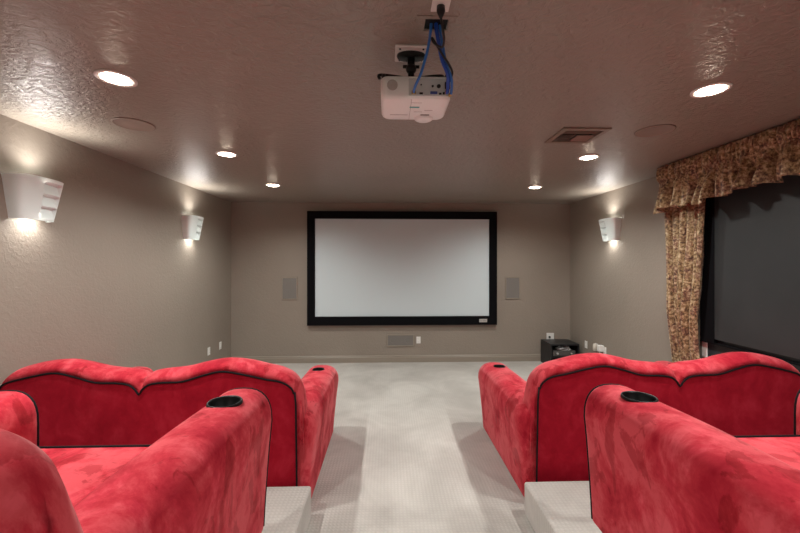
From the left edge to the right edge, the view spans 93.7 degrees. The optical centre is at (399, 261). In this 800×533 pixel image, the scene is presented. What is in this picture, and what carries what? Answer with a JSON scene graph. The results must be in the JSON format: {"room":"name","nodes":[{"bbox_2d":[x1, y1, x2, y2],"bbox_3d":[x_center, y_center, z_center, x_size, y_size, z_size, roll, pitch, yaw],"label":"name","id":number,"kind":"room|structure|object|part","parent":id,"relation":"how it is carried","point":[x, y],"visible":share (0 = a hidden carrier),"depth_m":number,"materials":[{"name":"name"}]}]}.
{"room":"home theater","nodes":[
{"label":"home theater","id":0,"kind":"room"},
{"bbox_2d":[0,114,230,385],"bbox_3d":[-2.783,0.354,1.937,0.120,2.740,9.090,0,0,-2],"label":"wall","id":1,"kind":"structure","parent":0,"point":[114,279],"depth_m":3.57,"materials":[{"name":"beige paint"}]},
{"bbox_2d":[1,173,63,221],"bbox_3d":[-2.685,-0.466,2.776,0.130,0.315,0.390,0,0,-2],"label":"wall sconce","id":2,"kind":"object","parent":1,"relation":"attached to","point":[27,196],"visible":1,"depth_m":2.69,"materials":[{"name":"white ceramic"}]},
{"bbox_2d":[181,215,203,239],"bbox_3d":[-2.757,-0.456,5.014,0.130,0.315,0.390,0,0,-2],"label":"wall sconce","id":3,"kind":"object","parent":1,"relation":"attached to","point":[191,224],"visible":1,"depth_m":4.89,"materials":[{"name":"white ceramic"}]},
{"bbox_2d":[0,0,799,203],"bbox_3d":[0.195,-1.076,2.032,6.080,0.120,9.090,0,0,-2],"label":"ceiling","id":4,"kind":"structure","parent":0,"point":[291,88],"depth_m":2.15,"materials":[{"name":"brown paint"}]},
{"bbox_2d":[93,69,137,87],"bbox_3d":[-1.567,-1.031,2.071,0.196,0.060,0.196,0,0,-2],"label":"recessed light","id":5,"kind":"object","parent":4,"relation":"in","point":[116,78],"visible":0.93,"depth_m":2.05,"materials":[{"name":"white glass"}]},
{"bbox_2d":[111,117,155,130],"bbox_3d":[-1.959,-1.012,2.764,0.270,0.009,0.270,0,0,-2],"label":"ceiling speaker","id":6,"kind":"object","parent":4,"relation":"attached to","point":[124,122],"visible":1,"depth_m":2.76,"materials":[{"name":"brown"}]},
{"bbox_2d":[215,151,237,157],"bbox_3d":[-1.629,-1.031,3.525,0.196,0.060,0.196,0,0,-2],"label":"recessed light","id":7,"kind":"object","parent":4,"relation":"in","point":[219,153],"visible":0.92,"depth_m":3.50,"materials":[{"name":"white plastic"}]},
{"bbox_2d":[265,183,280,186],"bbox_3d":[-1.676,-1.031,4.949,0.196,0.060,0.196,0,0,-2],"label":"recessed light","id":8,"kind":"object","parent":4,"relation":"in","point":[269,184],"visible":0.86,"depth_m":4.92,"materials":[{"name":"white plastic"}]},
{"bbox_2d":[377,44,443,79],"bbox_3d":[0.048,-0.934,1.843,0.316,0.164,0.189,0,0,-2],"label":"mount","id":9,"kind":"object","parent":4,"relation":"attached to","point":[410,54],"visible":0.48,"depth_m":1.79,"materials":[{"name":"white plastic"}]},
{"bbox_3d":[-0.025,-0.870,1.780,0.176,0.037,0.020,0,0,-23],"label":"bracket arm","id":10,"kind":"part","parent":9,"relation":"part of","materials":[{"name":"black metal"}]},
{"bbox_3d":[0.054,-1.010,1.818,0.156,0.012,0.136,0,0,-2],"label":"ceiling plate","id":11,"kind":"part","parent":9,"relation":"part of","materials":[{"name":"white plastic"}]},
{"bbox_2d":[381,74,449,122],"bbox_3d":[0.070,-0.805,1.870,0.330,0.137,0.307,0,0,-2],"label":"projector","id":12,"kind":"object","parent":9,"relation":"hanging from","point":[429,102],"visible":0.94,"depth_m":1.73,"materials":[{"name":"white plastic"}]},
{"bbox_2d":[387,80,397,89],"bbox_3d":[-0.035,-0.811,1.719,0.048,0.048,0.006,0,0,-2],"label":"speaker grille","id":13,"kind":"object","parent":12,"relation":"attached to","point":[391,84],"depth_m":1.72,"materials":[{"name":"grey plastic"}]},
{"bbox_3d":[0.132,-0.803,1.725,0.185,0.080,0.005,0,0,-2],"label":"port panel","id":14,"kind":"part","parent":12,"relation":"part of","materials":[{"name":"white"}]},
{"bbox_3d":[0.130,-0.870,1.785,0.166,0.037,0.020,0,0,21],"label":"bracket arm","id":15,"kind":"part","parent":9,"relation":"part of","materials":[{"name":"black metal"}]},
{"bbox_2d":[415,15,457,31],"bbox_3d":[0.154,-1.020,1.599,0.170,0.015,0.106,0,0,-2],"label":"ceiling plate","id":16,"kind":"object","parent":4,"relation":"attached to","point":[428,19],"visible":0.96,"depth_m":1.59,"materials":[{"name":"brown plastic"}]},
{"bbox_2d":[412,23,431,92],"bbox_3d":[0.089,-0.909,1.652,0.036,0.275,0.140,0,0,-33],"label":"cable","id":17,"kind":"object","parent":16,"relation":"hanging from","point":[430,27],"visible":0.92,"depth_m":1.62,"materials":[{"name":"blue plastic"}]},
{"bbox_2d":[434,23,449,94],"bbox_3d":[0.196,-0.906,1.653,0.045,0.280,0.140,0,0,29],"label":"cable","id":18,"kind":"object","parent":16,"relation":"hanging from","point":[436,30],"visible":0.89,"depth_m":1.62,"materials":[{"name":"blue plastic"}]},
{"bbox_2d":[438,25,452,94],"bbox_3d":[0.212,-0.903,1.660,0.038,0.287,0.129,0,0,30],"label":"cable","id":19,"kind":"object","parent":16,"relation":"hanging from","point":[440,30],"visible":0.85,"depth_m":1.63,"materials":[{"name":"blue plastic"}]},
{"bbox_2d":[431,0,450,11],"bbox_3d":[0.162,-1.011,1.458,0.072,0.010,0.116,0,0,-2],"label":"outlet","id":20,"kind":"object","parent":4,"relation":"attached to","point":[435,3],"visible":0.76,"depth_m":1.47,"materials":[{"name":"white plastic"}]},
{"bbox_2d":[431,4,452,76],"bbox_3d":[0.176,-0.909,1.597,0.076,0.196,0.268,0,0,17],"label":"cable","id":21,"kind":"object","parent":20,"relation":"attached to","point":[440,7],"visible":0.86,"depth_m":1.50,"materials":[{"name":"black plastic"}]},
{"bbox_2d":[527,186,542,188],"bbox_3d":[1.828,-1.031,5.081,0.196,0.060,0.196,0,0,-2],"label":"recessed light","id":22,"kind":"object","parent":4,"relation":"in","point":[529,187],"visible":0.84,"depth_m":5.05,"materials":[{"name":"white plastic"}]},
{"bbox_2d":[545,127,611,143],"bbox_3d":[1.415,-1.038,3.007,0.370,0.067,0.350,0,0,-2],"label":"ceiling vent","id":23,"kind":"object","parent":4,"relation":"in","point":[578,135],"visible":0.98,"depth_m":3.01,"materials":[{"name":"beige metal"}]},
{"bbox_2d":[577,154,599,160],"bbox_3d":[1.825,-1.031,3.630,0.196,0.060,0.196,0,0,-2],"label":"recessed light","id":24,"kind":"object","parent":4,"relation":"in","point":[589,156],"visible":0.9,"depth_m":3.60,"materials":[{"name":"white glass"}]},
{"bbox_2d":[634,124,675,136],"bbox_3d":[1.968,-1.012,2.899,0.270,0.009,0.270,0,0,-2],"label":"ceiling speaker","id":25,"kind":"object","parent":4,"relation":"attached to","point":[656,130],"visible":1,"depth_m":2.89,"materials":[{"name":"brown"}]},
{"bbox_2d":[690,82,732,97],"bbox_3d":[1.830,-1.031,2.210,0.196,0.060,0.196,0,0,-2],"label":"recessed light","id":26,"kind":"object","parent":4,"relation":"in","point":[712,89],"visible":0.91,"depth_m":2.19,"materials":[{"name":"white plastic"}]},
{"bbox_2d":[231,202,569,356],"bbox_3d":[0.052,0.354,6.515,5.840,2.740,0.120,0,0,-2],"label":"wall","id":27,"kind":"structure","parent":0,"point":[269,239],"depth_m":6.44,"materials":[{"name":"beige paint"}]},
{"bbox_2d":[281,277,297,299],"bbox_3d":[-1.880,0.450,6.385,0.270,0.388,0.016,0,0,-2],"label":"wall speaker","id":28,"kind":"object","parent":27,"relation":"attached to","point":[289,285],"visible":1,"depth_m":6.38,"materials":[{"name":"brown paint"}]},
{"bbox_2d":[283,278,295,298],"bbox_3d":[-1.880,0.450,6.388,0.230,0.348,0.009,0,0,-2],"label":"grille","id":29,"kind":"object","parent":28,"relation":"attached to","point":[289,284],"depth_m":6.38,"materials":[{"name":"grey fabric"}]},
{"bbox_2d":[238,354,540,362],"bbox_3d":[0.054,1.664,6.448,5.840,0.120,0.014,0,0,-2],"label":"baseboard","id":30,"kind":"structure","parent":27,"relation":"attached to","point":[491,357],"depth_m":6.44,"materials":[{"name":"brown paint"}]},
{"bbox_2d":[387,334,413,346],"bbox_3d":[0.009,1.349,6.446,0.470,0.210,0.016,0,0,-2],"label":"wall speaker","id":31,"kind":"object","parent":27,"relation":"attached to","point":[393,340],"visible":1,"depth_m":6.44,"materials":[{"name":"brown paint"}]},
{"bbox_2d":[307,211,496,325],"bbox_3d":[0.047,0.107,6.414,3.236,1.938,0.081,0,0,-2],"label":"projection screen","id":32,"kind":"object","parent":27,"relation":"attached to","point":[364,267],"visible":1,"depth_m":6.41,"materials":[{"name":"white fabric"}]},
{"bbox_2d":[416,337,420,342],"bbox_3d":[0.319,1.344,6.459,0.072,0.116,0.010,0,0,-2],"label":"wall outlet","id":33,"kind":"object","parent":27,"relation":"attached to","point":[418,339],"visible":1,"depth_m":6.46,"materials":[{"name":"white plastic"}]},
{"bbox_2d":[505,277,519,298],"bbox_3d":[1.955,0.450,6.508,0.265,0.388,0.016,0,0,-2],"label":"wall speaker","id":34,"kind":"object","parent":27,"relation":"attached to","point":[512,284],"visible":1,"depth_m":6.50,"materials":[{"name":"brown paint"}]},
{"bbox_2d":[547,333,553,338],"bbox_3d":[2.618,1.294,6.526,0.130,0.115,0.022,0,0,-2],"label":"cable plate","id":35,"kind":"object","parent":27,"relation":"attached to","point":[549,335],"visible":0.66,"depth_m":6.53,"materials":[{"name":"white plastic"}]},
{"bbox_2d":[272,361,541,532],"bbox_3d":[0.195,1.784,2.032,6.080,0.120,9.090,0,0,-2],"label":"floor","id":36,"kind":"structure","parent":0,"point":[410,450],"depth_m":3.26,"materials":[{"name":"beige carpet"}]},
{"bbox_2d":[0,357,338,497],"bbox_3d":[-1.671,1.195,3.143,2.137,1.058,1.332,0,0,-2],"label":"sofa","id":37,"kind":"object","parent":36,"relation":"on","point":[80,402],"visible":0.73,"depth_m":2.50,"materials":[{"name":"red fabric"}]},
{"bbox_3d":[-2.579,1.367,3.140,0.324,0.691,1.265,0,0,-2],"label":"armrest","id":38,"kind":"part","parent":37,"relation":"part of","materials":[{"name":"red fabric"}]},
{"bbox_3d":[-1.660,1.189,2.623,2.003,1.046,0.276,0,0,-2],"label":"backrest","id":39,"kind":"part","parent":37,"relation":"part of","materials":[{"name":"red fabric"}]},
{"bbox_3d":[-0.766,1.367,3.198,0.324,0.691,1.265,0,0,-2],"label":"armrest","id":40,"kind":"part","parent":37,"relation":"part of","materials":[{"name":"red fabric"}]},
{"bbox_2d":[261,486,310,532],"bbox_3d":[-1.655,1.614,2.096,2.145,0.220,0.795,0,0,-2],"label":"left riser","id":41,"kind":"structure","parent":36,"relation":"on","point":[287,509],"depth_m":2.31,"materials":[{"name":"beige carpet"}]},
{"bbox_2d":[541,339,578,362],"bbox_3d":[2.675,1.529,6.289,0.470,0.390,0.400,0,0,-2],"label":"media cabinet","id":42,"kind":"object","parent":36,"relation":"on","point":[546,344],"visible":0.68,"depth_m":6.21,"materials":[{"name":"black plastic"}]},
{"bbox_3d":[2.450,1.542,6.282,0.020,0.365,0.400,0,0,-2],"label":"panel","id":43,"kind":"part","parent":42,"relation":"part of","materials":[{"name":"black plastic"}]},
{"bbox_2d":[552,347,574,355],"bbox_3d":[2.677,1.492,6.245,0.370,0.085,0.288,0,0,-2],"label":"receiver","id":44,"kind":"object","parent":42,"relation":"on","point":[555,352],"visible":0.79,"depth_m":6.12,"materials":[{"name":"grey metal"}]},
{"bbox_2d":[555,346,569,350],"bbox_3d":[2.681,1.415,6.172,0.205,0.058,0.167,0,0,-2],"label":"cable bundle","id":45,"kind":"object","parent":44,"relation":"on","point":[558,347],"visible":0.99,"depth_m":6.15,"materials":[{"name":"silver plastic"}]},
{"bbox_3d":[2.900,1.542,6.296,0.020,0.365,0.400,0,0,-2],"label":"panel","id":46,"kind":"part","parent":42,"relation":"part of","materials":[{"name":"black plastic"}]},
{"bbox_2d":[525,481,601,532],"bbox_3d":[1.986,1.614,2.212,2.248,0.220,0.795,0,0,-2],"label":"right riser","id":47,"kind":"structure","parent":36,"relation":"on","point":[557,506],"depth_m":2.34,"materials":[{"name":"beige carpet"}]},
{"bbox_2d":[478,352,799,496],"bbox_3d":[1.891,1.195,3.304,2.119,1.058,1.332,0,0,-2],"label":"sofa","id":48,"kind":"object","parent":36,"relation":"on","point":[536,426],"visible":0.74,"depth_m":2.67,"materials":[{"name":"red fabric"}]},
{"bbox_3d":[0.993,1.367,3.301,0.324,0.691,1.265,0,0,-2],"label":"armrest","id":49,"kind":"part","parent":48,"relation":"part of","materials":[{"name":"red fabric"}]},
{"bbox_3d":[1.913,1.189,2.785,1.986,1.046,0.276,0,0,-2],"label":"backrest","id":50,"kind":"part","parent":48,"relation":"part of","materials":[{"name":"red fabric"}]},
{"bbox_3d":[2.788,1.367,3.358,0.324,0.691,1.265,0,0,-2],"label":"armrest","id":51,"kind":"part","parent":48,"relation":"part of","materials":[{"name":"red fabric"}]},
{"bbox_3d":[1.929,1.222,2.690,1.932,0.981,0.082,0,0,-2],"label":"panel","id":52,"kind":"part","parent":48,"relation":"part of","materials":[{"name":"red fabric"}]},
{"bbox_3d":[0.270,1.504,-0.317,5.840,0.440,4.150,0,0,-2],"label":"upper riser","id":53,"kind":"structure","parent":36,"relation":"on","visible":0},
{"bbox_2d":[0,387,272,532],"bbox_3d":[-1.278,0.761,1.174,1.368,1.045,1.238,0,0,-2],"label":"sofa","id":54,"kind":"object","parent":53,"relation":"on","point":[208,473],"visible":1,"depth_m":1.17,"materials":[{"name":"red fabric"}]},
{"bbox_3d":[-1.826,0.926,1.185,0.274,0.691,1.175,0,0,-2],"label":"armrest","id":55,"kind":"part","parent":54,"relation":"part of","materials":[{"name":"red fabric"}]},
{"bbox_3d":[-1.263,0.755,0.687,1.249,1.033,0.246,0,0,-2],"label":"backrest","id":56,"kind":"part","parent":54,"relation":"part of","materials":[{"name":"red fabric"}]},
{"bbox_2d":[42,447,147,505],"bbox_3d":[-1.281,0.924,1.266,0.812,0.175,0.972,0,0,-2],"label":"seat cushion","id":57,"kind":"object","parent":54,"relation":"on","point":[81,470],"depth_m":1.56,"materials":[{"name":"red fabric"}]},
{"bbox_2d":[584,383,799,532],"bbox_3d":[1.605,0.761,1.266,1.354,1.045,1.238,0,0,-2],"label":"sofa","id":58,"kind":"object","parent":53,"relation":"on","point":[654,466],"visible":1,"depth_m":1.34,"materials":[{"name":"red fabric"}]},
{"bbox_2d":[738,437,799,469],"bbox_3d":[1.602,0.924,1.358,0.798,0.175,0.972,0,0,-2],"label":"seat cushion","id":59,"kind":"object","parent":58,"relation":"on","point":[786,449],"depth_m":1.72,"materials":[{"name":"red fabric"}]},
{"bbox_3d":[2.144,0.926,1.312,0.274,0.691,1.175,0,0,-2],"label":"armrest","id":60,"kind":"part","parent":58,"relation":"part of","materials":[{"name":"red fabric"}]},
{"bbox_2d":[570,177,701,361],"bbox_3d":[3.174,0.354,2.128,0.120,2.740,9.090,0,0,-2],"label":"wall","id":61,"kind":"structure","parent":0,"point":[618,287],"depth_m":5.09,"materials":[{"name":"beige paint"}]},
{"bbox_2d":[593,343,597,350],"bbox_3d":[2.960,1.294,5.698,0.060,0.116,0.072,0,0,-2],"label":"air freshener","id":62,"kind":"object","parent":61,"relation":"attached to","point":[594,344],"visible":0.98,"depth_m":5.67,"materials":[{"name":"beige plastic"}]},
{"bbox_2d":[597,345,603,352],"bbox_3d":[2.929,1.473,5.623,0.084,0.488,0.266,0,0,-20],"label":"plug adapter","id":63,"kind":"object","parent":61,"relation":"attached to","point":[600,348],"visible":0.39,"depth_m":5.50,"materials":[{"name":"white plastic"}]},
{"bbox_2d":[599,218,621,240],"bbox_3d":[2.947,-0.456,5.297,0.130,0.315,0.390,0,0,-2],"label":"wall sconce","id":64,"kind":"object","parent":61,"relation":"attached to","point":[610,228],"visible":1,"depth_m":5.19,"materials":[{"name":"white ceramic"}]},
{"bbox_2d":[653,119,799,213],"bbox_3d":[2.881,-0.763,2.708,0.427,0.484,2.833,0,0,-2],"label":"curtain valance","id":65,"kind":"object","parent":61,"relation":"attached to","point":[769,155],"visible":0.98,"depth_m":3.12,"materials":[{"name":"brown fabric"}]},
{"bbox_2d":[664,198,705,362],"bbox_3d":[2.968,0.391,3.879,0.178,2.627,0.567,0,0,-2],"label":"curtain","id":66,"kind":"object","parent":65,"relation":"hanging from","point":[684,225],"visible":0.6,"depth_m":3.85,"materials":[{"name":"brown fabric"}]},
{"bbox_2d":[702,340,799,372],"bbox_3d":[3.049,0.172,2.584,0.100,1.735,2.450,0,0,-2],"label":"window sill","id":67,"kind":"structure","parent":61,"relation":"in","point":[708,349],"depth_m":3.48,"materials":[{"name":"white plastic"}]},
{"bbox_2d":[700,175,799,365],"bbox_3d":[3.053,-0.021,2.574,0.032,1.620,2.350,0,0,-2],"label":"window","id":68,"kind":"structure","parent":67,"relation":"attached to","point":[750,296],"depth_m":3.20,"materials":[{"name":"grey fabric"}]}
]}

